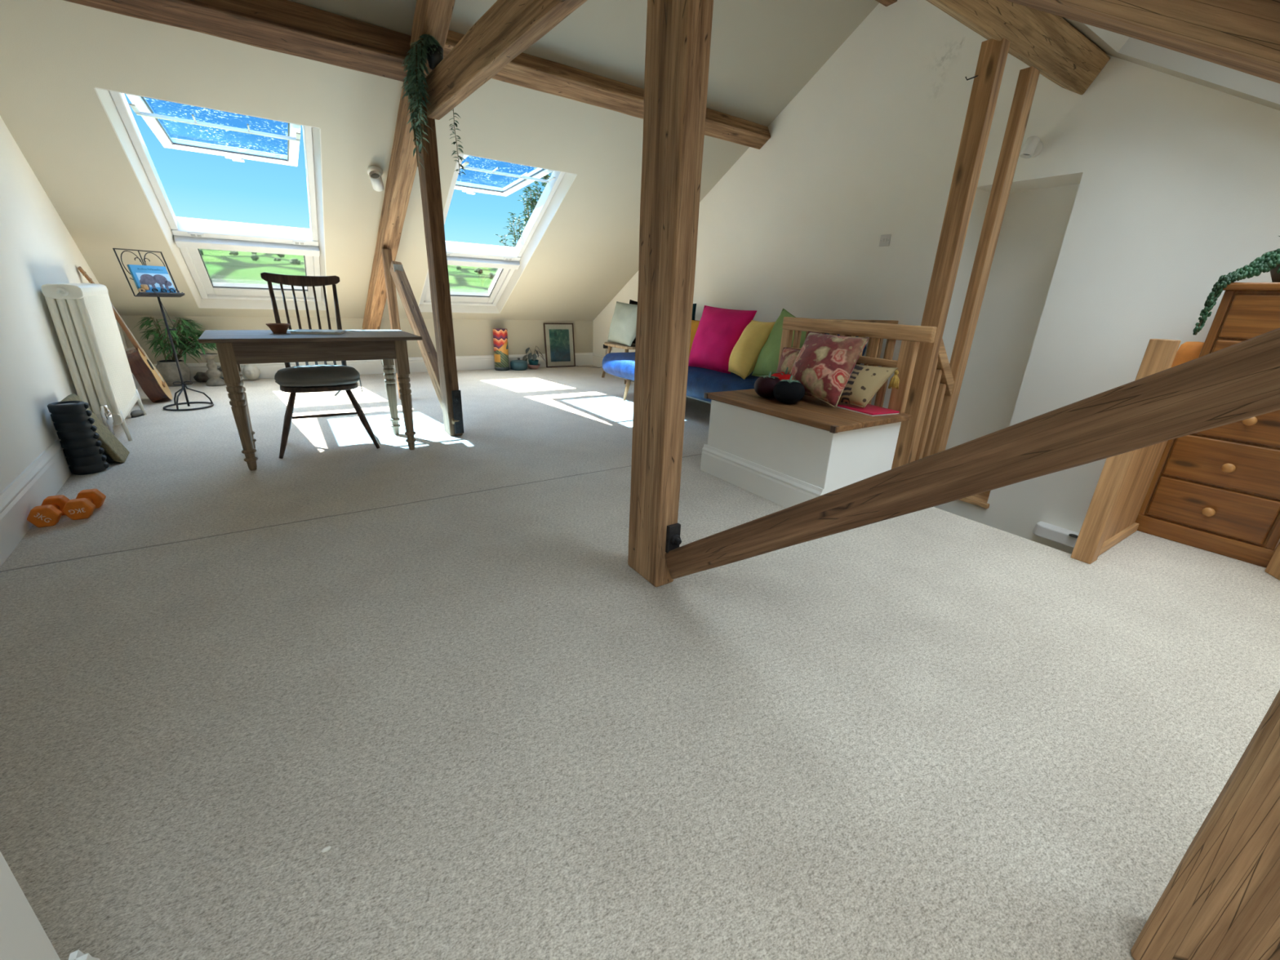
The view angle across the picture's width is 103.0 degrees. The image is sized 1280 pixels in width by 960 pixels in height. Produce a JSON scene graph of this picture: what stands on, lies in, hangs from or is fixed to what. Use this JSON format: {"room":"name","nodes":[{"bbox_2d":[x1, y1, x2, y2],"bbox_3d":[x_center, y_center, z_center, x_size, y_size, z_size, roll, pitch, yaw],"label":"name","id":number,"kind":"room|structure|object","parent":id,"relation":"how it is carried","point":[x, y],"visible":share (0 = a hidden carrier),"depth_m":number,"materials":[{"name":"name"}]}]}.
{"room":"attic room","nodes":[
{"label":"attic room","id":0,"kind":"room"},
{"bbox_2d":[0,851,60,959],"bbox_3d":[-0.375,0.516,-0.608,0.669,1.550,2.356,-11,23,-32],"label":"wall partition","id":1,"kind":"structure","parent":0,"point":[23,936],"depth_m":0.61,"materials":[{"name":"white paint"}]},
{"bbox_2d":[0,115,127,493],"bbox_3d":[-2.587,-1.212,1.457,0.200,3.437,9.388,-13,25,-36],"label":"wall","id":2,"kind":"structure","parent":0,"point":[37,249],"depth_m":2.90,"materials":[{"name":"paint"}]},
{"bbox_2d":[0,372,139,959],"bbox_3d":[-2.425,0.170,2.130,0.808,0.196,9.103,-13,25,-36],"label":"baseboard","id":3,"kind":"structure","parent":2,"relation":"attached to","point":[46,474],"depth_m":2.30,"materials":[{"name":"white paint"}]},
{"bbox_2d":[120,315,593,364],"bbox_3d":[-3.024,-1.800,6.865,6.200,0.860,0.140,-11,23,-32],"label":"wall","id":4,"kind":"structure","parent":0,"point":[472,337],"depth_m":6.83,"materials":[{"name":"paint"}]},
{"bbox_2d":[152,352,592,381],"bbox_3d":[-3.046,-1.547,6.843,5.480,0.196,0.022,-11,23,-32],"label":"baseboard","id":5,"kind":"structure","parent":4,"relation":"attached to","point":[482,362],"depth_m":6.73,"materials":[{"name":"white paint"}]},
{"bbox_2d":[0,364,1279,959],"bbox_3d":[-0.547,0.009,3.409,6.500,0.220,9.500,-11,23,-32],"label":"floor","id":6,"kind":"structure","parent":0,"point":[443,666],"depth_m":1.41,"materials":[{"name":"carpet"}]},
{"bbox_2d":[26,494,70,527],"bbox_3d":[-2.699,0.141,2.335,0.100,0.090,0.181,-9,23,-29],"label":"dumbbell","id":7,"kind":"object","parent":6,"relation":"on","point":[49,513],"visible":1,"depth_m":2.28,"materials":[{"name":"orange rubber"}]},
{"bbox_2d":[47,400,109,475],"bbox_3d":[-3.174,-0.238,2.878,0.144,0.400,0.144,4,20,5],"label":"foam roller","id":8,"kind":"object","parent":6,"relation":"on","point":[76,433],"visible":1,"depth_m":2.84,"materials":[{"name":"black rubber"}]},
{"bbox_2d":[62,488,106,519],"bbox_3d":[-2.635,0.114,2.418,0.100,0.090,0.181,-9,22,-28],"label":"dumbbell","id":9,"kind":"object","parent":6,"relation":"on","point":[82,507],"visible":1,"depth_m":2.36,"materials":[{"name":"orange rubber"}]},
{"bbox_2d":[40,283,146,440],"bbox_3d":[-3.833,-0.854,3.618,0.191,1.010,1.050,-13,25,-36],"label":"radiator","id":10,"kind":"object","parent":6,"relation":"on","point":[82,315],"visible":0.91,"depth_m":3.33,"materials":[{"name":"metal"}]},
{"bbox_2d":[60,393,129,463],"bbox_3d":[-3.282,-0.307,3.061,0.205,0.393,0.260,-13,25,-36],"label":"block","id":11,"kind":"object","parent":6,"relation":"on","point":[114,451],"visible":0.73,"depth_m":3.07,"materials":[{"name":"beige wood"}]},
{"bbox_2d":[77,266,172,403],"bbox_3d":[-4.458,-1.233,4.455,0.332,1.150,0.425,-12,24,-35],"label":"acoustic guitar","id":12,"kind":"object","parent":6,"relation":"on","point":[148,378],"visible":0.86,"depth_m":4.47,"materials":[{"name":"brown wood"}]},
{"bbox_2d":[130,409,144,417],"bbox_3d":[-4.098,-0.550,4.159,0.056,0.050,0.156,-2,20,-12],"label":"shoe","id":13,"kind":"object","parent":6,"relation":"on","point":[136,413],"visible":0.98,"depth_m":4.12,"materials":[{"name":"fabric"}]},
{"bbox_2d":[112,248,213,411],"bbox_3d":[-3.965,-1.243,4.293,0.345,1.271,0.345,10,21,19],"label":"music stand","id":14,"kind":"object","parent":6,"relation":"on","point":[183,384],"depth_m":4.28,"materials":[{"name":"black metal"}]},
{"bbox_2d":[137,288,146,292],"bbox_3d":[-3.971,-1.504,4.062,0.044,0.051,0.050,-16,27,-41],"label":"wooden bobbin","id":15,"kind":"object","parent":14,"relation":"on","point":[140,290],"visible":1,"depth_m":4.05,"materials":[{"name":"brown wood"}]},
{"bbox_2d":[140,284,148,289],"bbox_3d":[-3.962,-1.542,4.074,0.044,0.046,0.043,17,25,36],"label":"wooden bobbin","id":16,"kind":"object","parent":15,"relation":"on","point":[144,286],"visible":1,"depth_m":4.06,"materials":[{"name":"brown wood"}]},
{"bbox_2d":[127,264,176,293],"bbox_3d":[-3.971,-1.629,4.152,0.083,0.220,0.250,10,21,20],"label":"picture book","id":17,"kind":"object","parent":14,"relation":"on","point":[158,277],"visible":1,"depth_m":4.14,"materials":[{"name":"paper"}]},
{"bbox_2d":[133,316,217,386],"bbox_3d":[-4.734,-1.372,5.422,0.878,0.696,0.407,-9,22,-28],"label":"potted plant","id":18,"kind":"object","parent":6,"relation":"on","point":[168,370],"visible":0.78,"depth_m":5.29,"materials":[{"name":"green plant"}]},
{"bbox_2d":[193,372,209,382],"bbox_3d":[-4.822,-1.131,5.624,0.165,0.122,0.116,-11,23,-32],"label":"pebble","id":19,"kind":"object","parent":6,"relation":"on","point":[200,376],"visible":0.73,"depth_m":5.58,"materials":[{"name":"stone"}]},
{"bbox_2d":[200,353,226,386],"bbox_3d":[-4.567,-1.179,5.446,0.172,0.330,0.172,-11,23,-32],"label":"candlestick","id":20,"kind":"object","parent":6,"relation":"on","point":[213,373],"visible":0.99,"depth_m":5.42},
{"bbox_2d":[241,364,260,380],"bbox_3d":[-4.449,-1.233,5.831,0.152,0.179,0.153,6,20,9],"label":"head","id":21,"kind":"object","parent":6,"relation":"on","point":[251,371],"visible":1,"depth_m":5.78},
{"bbox_2d":[198,329,422,470],"bbox_3d":[-2.086,-0.573,3.385,1.130,0.772,0.650,-12,24,-34],"label":"writing desk","id":22,"kind":"object","parent":6,"relation":"on","point":[235,348],"visible":1,"depth_m":3.08,"materials":[{"name":"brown wood"}]},
{"bbox_2d":[266,323,290,333],"bbox_3d":[-2.247,-0.943,3.171,0.128,0.056,0.128,-11,23,-32],"label":"clay bowl","id":23,"kind":"object","parent":22,"relation":"on","point":[277,328],"visible":1,"depth_m":3.14,"materials":[{"name":"ceramic"}]},
{"bbox_2d":[290,328,345,334],"bbox_3d":[-2.070,-0.956,3.285,0.274,0.015,0.204,-5,21,-20],"label":"magazine","id":24,"kind":"object","parent":22,"relation":"on","point":[298,331],"visible":1,"depth_m":3.23,"materials":[{"name":"paper"}]},
{"bbox_2d":[260,271,380,458],"bbox_3d":[-2.199,-0.793,3.460,0.591,1.135,0.557,-10,23,-30],"label":"spindle chair","id":25,"kind":"object","parent":6,"relation":"on","point":[302,281],"visible":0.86,"depth_m":3.46,"materials":[{"name":"brown wood"}]},
{"bbox_2d":[274,364,363,396],"bbox_3d":[-2.174,-0.650,3.478,0.504,0.242,0.443,-10,23,-30],"label":"seat cushion","id":26,"kind":"object","parent":25,"relation":"on","point":[308,375],"visible":0.97,"depth_m":3.31,"materials":[{"name":"grey fabric"}]},
{"bbox_2d":[320,845,332,853],"bbox_3d":[-0.629,0.741,1.022,0.019,0.008,0.010,-11,23,-32],"label":"lint speck","id":27,"kind":"object","parent":6,"relation":"on","point":[326,849],"visible":1,"depth_m":1.02,"materials":[{"name":"fabric"}]},
{"bbox_2d":[381,248,400,399],"bbox_3d":[-2.378,-1.481,4.952,0.077,1.400,0.102,-11,23,-32],"label":"stud","id":28,"kind":"object","parent":6,"relation":"on","point":[387,258],"visible":0.52,"depth_m":4.81,"materials":[{"name":"brown wood"}]},
{"bbox_2d":[413,88,463,435],"bbox_3d":[-1.428,-1.435,3.642,0.105,2.270,0.237,-11,23,-32],"label":"timber post","id":29,"kind":"object","parent":6,"relation":"on","point":[429,176],"visible":0.9,"depth_m":3.59,"materials":[{"name":"wood"}]},
{"bbox_2d":[362,0,455,329],"bbox_3d":[-2.100,-2.364,4.370,0.142,2.643,4.436,-12,24,-34],"label":"rafter","id":30,"kind":"object","parent":29,"relation":"on","point":[433,18],"visible":0.71,"depth_m":4.00,"materials":[{"name":"brown wood"}]},
{"bbox_2d":[63,0,410,82],"bbox_3d":[-2.328,-2.534,2.722,2.134,0.244,0.237,-11,23,-32],"label":"timber purlin","id":31,"kind":"object","parent":30,"relation":"attached to","point":[282,26],"visible":0.82,"depth_m":2.87,"materials":[{"name":"brown wood"}]},
{"bbox_2d":[390,261,459,424],"bbox_3d":[-1.824,-1.185,4.293,0.099,1.253,1.502,-12,24,-35],"label":"strut","id":32,"kind":"object","parent":29,"relation":"attached to","point":[428,351],"visible":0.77,"depth_m":4.31,"materials":[{"name":"wood"}]},
{"bbox_2d":[493,328,509,370],"bbox_3d":[-1.990,-1.867,7.295,0.202,0.575,0.202,-11,23,-32],"label":"patterned canister","id":33,"kind":"object","parent":6,"relation":"on","point":[500,335],"visible":1,"depth_m":7.22,"materials":[{"name":"multicoloured ceramic"}]},
{"bbox_2d":[510,357,527,370],"bbox_3d":[-1.774,-1.704,7.466,0.248,0.170,0.248,-11,23,-32],"label":"lidded pot","id":34,"kind":"object","parent":6,"relation":"on","point":[516,365],"visible":1,"depth_m":7.38,"materials":[{"name":"teal ceramic"}]},
{"bbox_2d":[527,363,540,369],"bbox_3d":[-1.590,-1.695,7.613,0.200,0.068,0.200,-11,23,-32],"label":"bowl","id":35,"kind":"object","parent":6,"relation":"on","point":[531,366],"visible":0.87,"depth_m":7.55,"materials":[{"name":"ceramic"}]},
{"bbox_2d":[522,346,545,364],"bbox_3d":[-1.584,-1.837,7.545,0.344,0.291,0.179,-11,23,-32],"label":"plant","id":36,"kind":"object","parent":35,"relation":"in","point":[531,362],"visible":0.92,"depth_m":7.50,"materials":[{"name":"green plant"}]},
{"bbox_2d":[542,323,575,367],"bbox_3d":[-1.235,-2.075,7.849,0.490,0.653,0.098,-11,23,-32],"label":"framed picture","id":37,"kind":"object","parent":6,"relation":"on","point":[559,344],"visible":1,"depth_m":7.84,"materials":[{"name":"green paper"}]},
{"bbox_2d":[548,328,570,361],"bbox_3d":[-1.234,-2.072,7.847,0.330,0.477,0.057,-11,23,-32],"label":"print","id":38,"kind":"object","parent":37,"relation":"attached to","point":[559,340],"depth_m":7.84},
{"bbox_2d":[576,344,608,368],"bbox_3d":[-0.762,-1.949,7.966,0.567,0.369,0.100,9,21,18],"label":"power cable","id":39,"kind":"object","parent":6,"relation":"on","point":[606,347],"visible":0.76,"depth_m":7.82,"materials":[{"name":"black plastic"}]},
{"bbox_2d":[601,342,635,384],"bbox_3d":[-0.184,-1.587,6.877,0.440,0.480,0.720,-11,23,-32],"label":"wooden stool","id":40,"kind":"object","parent":6,"relation":"on","point":[610,344],"visible":0.46,"depth_m":6.68,"materials":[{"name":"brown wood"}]},
{"bbox_2d":[607,301,637,346],"bbox_3d":[-0.149,-1.991,6.501,0.219,0.529,0.925,-11,23,-32],"label":"linen pillow","id":41,"kind":"object","parent":40,"relation":"on","point":[623,326],"visible":0.8,"depth_m":6.46,"materials":[{"name":"white fabric"}]},
{"bbox_2d":[629,299,637,343],"bbox_3d":[-0.025,-2.030,6.574,0.173,0.555,0.686,-11,23,-32],"label":"linen pillow","id":42,"kind":"object","parent":40,"relation":"on","point":[632,302],"visible":0.14,"depth_m":6.61,"materials":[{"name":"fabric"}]},
{"bbox_2d":[627,0,713,586],"bbox_3d":[0.094,-0.595,1.729,0.096,2.100,0.259,-11,23,-32],"label":"timber post","id":43,"kind":"object","parent":6,"relation":"on","point":[678,34],"visible":0.96,"depth_m":1.65,"materials":[{"name":"wood"}]},
{"bbox_2d":[424,0,587,119],"bbox_3d":[-0.622,-2.061,2.340,0.082,0.207,2.373,-12,24,-35],"label":"wooden beam","id":44,"kind":"structure","parent":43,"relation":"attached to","point":[508,28],"depth_m":2.41,"materials":[{"name":"brown wood"}]},
{"bbox_2d":[401,34,443,168],"bbox_3d":[-1.330,-2.294,3.140,0.231,0.672,0.386,-11,23,-32],"label":"plant","id":45,"kind":"object","parent":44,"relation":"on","point":[428,48],"visible":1,"depth_m":3.01,"materials":[{"name":"green plant"}]},
{"bbox_2d":[448,108,466,176],"bbox_3d":[-1.236,-2.302,3.358,0.142,0.519,0.081,-15,26,-39],"label":"strand","id":46,"kind":"object","parent":44,"relation":"hanging from","point":[455,123],"visible":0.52,"depth_m":3.40,"materials":[{"name":"green plant"}]},
{"bbox_2d":[664,327,1279,578],"bbox_3d":[0.578,0.052,1.274,0.081,1.117,1.492,-12,24,-35],"label":"strut","id":47,"kind":"object","parent":43,"relation":"attached to","point":[1239,381],"visible":1,"depth_m":0.94,"materials":[{"name":"brown wood"}]},
{"bbox_2d":[1005,0,1279,83],"bbox_3d":[0.495,-1.250,1.023,0.127,2.099,3.424,-11,24,-34],"label":"ceiling beam","id":48,"kind":"structure","parent":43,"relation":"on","point":[1243,36],"depth_m":0.71,"materials":[{"name":"brown wood"}]},
{"bbox_2d":[602,320,866,404],"bbox_3d":[0.697,-1.075,4.982,1.047,0.860,2.677,-11,23,-32],"label":"velvet sofa","id":49,"kind":"object","parent":6,"relation":"on","point":[700,380],"visible":0.2,"depth_m":4.46,"materials":[{"name":"blue fabric"}]},
{"bbox_2d":[602,351,759,401],"bbox_3d":[0.611,-0.992,4.953,0.846,0.249,2.676,-11,23,-32],"label":"seat cushion","id":50,"kind":"object","parent":49,"relation":"on","point":[700,380],"depth_m":4.46,"materials":[{"name":"blue fabric"}]},
{"bbox_2d":[691,303,696,320],"bbox_3d":[0.446,-1.635,5.512,0.172,0.535,0.535,-11,23,-32],"label":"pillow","id":51,"kind":"object","parent":49,"relation":"on","point":[694,308],"visible":0.12,"depth_m":5.35,"materials":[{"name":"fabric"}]},
{"bbox_2d":[688,320,699,356],"bbox_3d":[0.524,-1.444,5.249,0.185,0.400,0.465,-11,23,-32],"label":"pillow","id":52,"kind":"object","parent":49,"relation":"on","point":[695,324],"visible":0.09,"depth_m":5.15,"materials":[{"name":"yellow fabric"}]},
{"bbox_2d":[688,305,756,373],"bbox_3d":[0.703,-1.258,4.548,0.273,0.553,0.665,-11,23,-32],"label":"velvet pillow","id":53,"kind":"object","parent":49,"relation":"on","point":[718,331],"visible":0.81,"depth_m":4.46,"materials":[{"name":"pink fabric"}]},
{"bbox_2d":[728,320,775,379],"bbox_3d":[0.906,-1.080,4.221,0.307,0.461,0.264,-4,21,-16],"label":"velvet pillow","id":54,"kind":"object","parent":49,"relation":"on","point":[744,354],"visible":0.91,"depth_m":4.13,"materials":[{"name":"yellow fabric"}]},
{"bbox_2d":[751,308,806,377],"bbox_3d":[1.129,-1.053,3.998,0.308,0.555,0.455,-11,23,-32],"label":"velvet pillow","id":55,"kind":"object","parent":49,"relation":"on","point":[767,361],"visible":0.39,"depth_m":3.99,"materials":[{"name":"green fabric"}]},
{"bbox_2d":[700,316,937,508],"bbox_3d":[0.964,-0.428,3.016,0.676,0.985,1.008,-11,23,-32],"label":"storage bench","id":56,"kind":"object","parent":6,"relation":"on","point":[787,455],"visible":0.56,"depth_m":2.83,"materials":[{"name":"white paint"}]},
{"bbox_2d":[754,371,780,397],"bbox_3d":[0.783,-0.584,3.118,0.169,0.160,0.172,-11,23,-32],"label":"tomato","id":57,"kind":"object","parent":56,"relation":"on","point":[764,385],"visible":0.86,"depth_m":3.07,"materials":[{"name":"food"}]},
{"bbox_2d":[771,367,792,380],"bbox_3d":[0.903,-0.610,3.174,0.184,0.182,0.212,-11,23,-32],"label":"pepper","id":58,"kind":"object","parent":56,"relation":"on","point":[782,375],"visible":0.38,"depth_m":3.11,"materials":[{"name":"red plant"}]},
{"bbox_2d":[773,374,804,404],"bbox_3d":[0.864,-0.526,2.960,0.177,0.164,0.179,-11,23,-32],"label":"tomato","id":59,"kind":"object","parent":56,"relation":"on","point":[790,391],"visible":1,"depth_m":2.91,"materials":[{"name":"black food"}]},
{"bbox_2d":[776,346,814,397],"bbox_3d":[1.023,-0.706,3.286,0.153,0.276,0.375,-11,23,-32],"label":"floral pillow","id":60,"kind":"object","parent":56,"relation":"on","point":[788,356],"visible":0.28,"depth_m":3.31,"materials":[{"name":"fabric"}]},
{"bbox_2d":[790,331,869,408],"bbox_3d":[1.076,-0.664,3.005,0.259,0.380,0.445,-11,23,-32],"label":"floral pillow","id":61,"kind":"object","parent":56,"relation":"on","point":[824,363],"visible":0.94,"depth_m":2.90,"materials":[{"name":"red fabric"}]},
{"bbox_2d":[836,404,899,416],"bbox_3d":[1.288,-0.401,2.884,0.218,0.014,0.250,-8,22,-26],"label":"tablet case","id":62,"kind":"object","parent":56,"relation":"on","point":[869,410],"visible":0.8,"depth_m":2.84,"materials":[{"name":"leather"}]},
{"bbox_2d":[838,364,899,408],"bbox_3d":[1.261,-0.534,2.871,0.174,0.223,0.347,-11,23,-32],"label":"paisley pillow","id":63,"kind":"object","parent":62,"relation":"on","point":[864,381],"visible":0.88,"depth_m":2.81,"materials":[{"name":"beige fabric"}]},
{"bbox_2d":[798,319,898,405],"bbox_3d":[1.531,-0.725,3.915,1.170,0.970,0.056,-11,23,-32],"label":"guard rail","id":64,"kind":"object","parent":6,"relation":"on","point":[890,322],"visible":0.02,"depth_m":3.98,"materials":[{"name":"brown wood"}]},
{"bbox_2d":[1071,338,1181,564],"bbox_3d":[2.353,-0.146,2.379,0.710,0.992,0.076,-11,23,-32],"label":"end panel","id":65,"kind":"object","parent":6,"relation":"on","point":[1125,479],"visible":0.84,"depth_m":2.31,"materials":[{"name":"brown wood"}]},
{"bbox_2d":[1171,342,1204,367],"bbox_3d":[2.861,-0.260,2.791,0.132,0.966,0.132,-11,23,-32],"label":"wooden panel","id":66,"kind":"object","parent":6,"relation":"on","point":[1187,351],"visible":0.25,"depth_m":2.63,"materials":[{"name":"wood"}]},
{"bbox_2d":[1130,689,1279,959],"bbox_3d":[1.000,0.308,0.648,0.123,1.200,0.223,-11,23,-32],"label":"wooden beam","id":67,"kind":"structure","parent":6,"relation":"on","point":[1221,901],"depth_m":0.78,"materials":[{"name":"brown wood"}]},
{"bbox_2d":[1135,282,1279,567],"bbox_3d":[2.959,-0.278,2.452,0.481,1.238,0.528,-11,23,-32],"label":"pine tallboy","id":68,"kind":"object","parent":6,"relation":"on","point":[1216,490],"visible":0.68,"depth_m":2.41,"materials":[{"name":"brown wood"}]},
{"bbox_2d":[1192,235,1279,334],"bbox_3d":[2.849,-0.894,2.288,0.420,0.493,0.252,15,23,30],"label":"succulent","id":69,"kind":"object","parent":68,"relation":"on","point":[1268,261],"visible":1,"depth_m":2.29,"materials":[{"name":"green plant"}]},
{"bbox_2d":[1270,263,1279,282],"bbox_3d":[2.926,-0.924,2.229,0.244,0.125,0.244,-11,23,-32],"label":"pot","id":70,"kind":"object","parent":68,"relation":"on","point":[1275,277],"depth_m":2.27,"materials":[{"name":"brown ceramic"}]},
{"bbox_2d":[1264,542,1279,580],"bbox_3d":[2.916,0.083,2.118,0.140,0.780,0.140,9,21,17],"label":"post","id":71,"kind":"object","parent":6,"relation":"on","point":[1273,568],"visible":1,"depth_m":2.28,"materials":[{"name":"brown wood"}]},
{"bbox_2d":[0,0,1279,320],"bbox_3d":[-0.438,-1.984,2.699,6.250,2.760,9.417,-11,23,-32],"label":"ceiling","id":72,"kind":"structure","parent":0,"point":[54,54],"depth_m":3.87,"materials":[{"name":"paint"}]},
{"bbox_2d":[93,87,327,310],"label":"window","id":73,"kind":"structure","parent":72,"relation":"attached to","point":[221,264],"depth_m":4.70,"materials":[{"name":"paint"}]},
{"bbox_2d":[366,165,384,191],"bbox_3d":[-2.169,-2.478,4.189,0.118,0.183,0.176,-11,23,-32],"label":"spot lamp","id":74,"kind":"object","parent":72,"relation":"attached to","point":[375,172],"visible":1,"depth_m":4.16,"materials":[{"name":"white plastic"}]},
{"bbox_2d":[417,152,577,313],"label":"window","id":75,"kind":"structure","parent":72,"relation":"attached to","point":[482,277],"depth_m":5.92,"materials":[{"name":"paint"}]},
{"bbox_2d":[443,30,770,149],"bbox_3d":[-0.076,-3.021,4.056,3.016,0.176,0.192,-11,23,-32],"label":"timber purlin","id":76,"kind":"object","parent":72,"relation":"attached to","point":[525,70],"visible":0.61,"depth_m":3.83,"materials":[{"name":"brown wood"}]},
{"bbox_2d":[875,0,897,6],"bbox_3d":[0.699,-3.365,2.972,2.766,0.204,0.093,-11,23,-32],"label":"ridge beam","id":77,"kind":"structure","parent":72,"relation":"attached to","point":[886,2],"depth_m":3.71,"materials":[{"name":"brown wood"}]},
{"bbox_2d":[925,0,1110,94],"bbox_3d":[1.373,-2.122,2.174,2.876,0.222,0.208,-11,23,-32],"label":"ceiling beam","id":78,"kind":"structure","parent":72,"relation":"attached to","point":[1045,42],"depth_m":2.50,"materials":[{"name":"brown wood"}]},
{"bbox_2d":[891,37,1010,469],"bbox_3d":[1.637,-0.616,3.002,0.091,3.200,0.137,-11,23,-32],"label":"timber post","id":79,"kind":"object","parent":78,"relation":"attached to","point":[993,55],"depth_m":2.70,"materials":[{"name":"brown wood"}]},
{"bbox_2d":[929,66,1039,455],"bbox_3d":[1.987,-0.660,3.209,0.096,3.170,0.060,-11,23,-32],"label":"stud","id":80,"kind":"object","parent":78,"relation":"attached to","point":[1028,77],"visible":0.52,"depth_m":2.92,"materials":[{"name":"brown wood"}]},
{"bbox_2d":[913,338,954,461],"bbox_3d":[1.802,0.108,3.376,0.330,2.098,0.056,-11,23,-32],"label":"stair handrail","id":81,"kind":"object","parent":80,"relation":"attached to","point":[943,381],"visible":0.36,"depth_m":3.16,"materials":[{"name":"brown wood"}]},
{"bbox_2d":[1084,23,1279,104],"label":"ceiling","id":82,"kind":"structure","parent":72,"relation":"attached to","point":[1197,68],"depth_m":2.49,"materials":[{"name":"paint"}]},
{"bbox_2d":[592,0,1279,554],"bbox_3d":[1.963,-0.943,4.785,0.500,5.837,9.350,-11,23,-32],"label":"wall","id":83,"kind":"structure","parent":0,"point":[1146,187],"depth_m":3.54,"materials":[{"name":"paint"}]},
{"bbox_2d":[592,352,605,367],"bbox_3d":[0.603,-1.220,6.350,0.022,0.196,4.990,-11,23,-32],"label":"baseboard","id":84,"kind":"structure","parent":83,"relation":"attached to","point":[597,358],"depth_m":8.13,"materials":[{"name":"white paint"}]},
{"bbox_2d":[879,234,891,246],"bbox_3d":[1.945,-1.903,4.047,0.014,0.086,0.086,-11,23,-32],"label":"light switch","id":85,"kind":"object","parent":83,"relation":"attached to","point":[885,239],"visible":1,"depth_m":4.04,"materials":[{"name":"plastic"}]},
{"bbox_2d":[959,490,990,508],"bbox_3d":[2.502,0.069,4.056,0.369,0.034,0.650,-11,23,-32],"label":"trim","id":86,"kind":"structure","parent":83,"relation":"attached to","point":[980,500],"depth_m":3.81,"materials":[{"name":"brown wood"}]},
{"bbox_2d":[1019,136,1043,158],"bbox_3d":[2.420,-2.057,3.154,0.120,0.113,0.090,-11,23,-32],"label":"spot lamp","id":87,"kind":"object","parent":83,"relation":"attached to","point":[1033,147],"visible":1,"depth_m":3.13,"materials":[{"name":"white metal"}]},
{"bbox_2d":[1032,521,1079,547],"bbox_3d":[2.763,0.367,3.328,0.121,0.078,0.319,-11,23,-32],"label":"wall device","id":88,"kind":"object","parent":83,"relation":"attached to","point":[1064,536],"visible":0.63,"depth_m":3.33,"materials":[{"name":"white plastic"}]},
{"label":"outside","id":89,"kind":"structure","parent":0,"visible":0},
{"bbox_2d":[495,171,552,247],"bbox_3d":[-2.340,-3.185,13.817,2.885,10.639,1.459,-11,23,-32],"label":"tree","id":90,"kind":"object","parent":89,"point":[533,202],"visible":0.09,"depth_m":12.37,"materials":[{"name":"green plant"}]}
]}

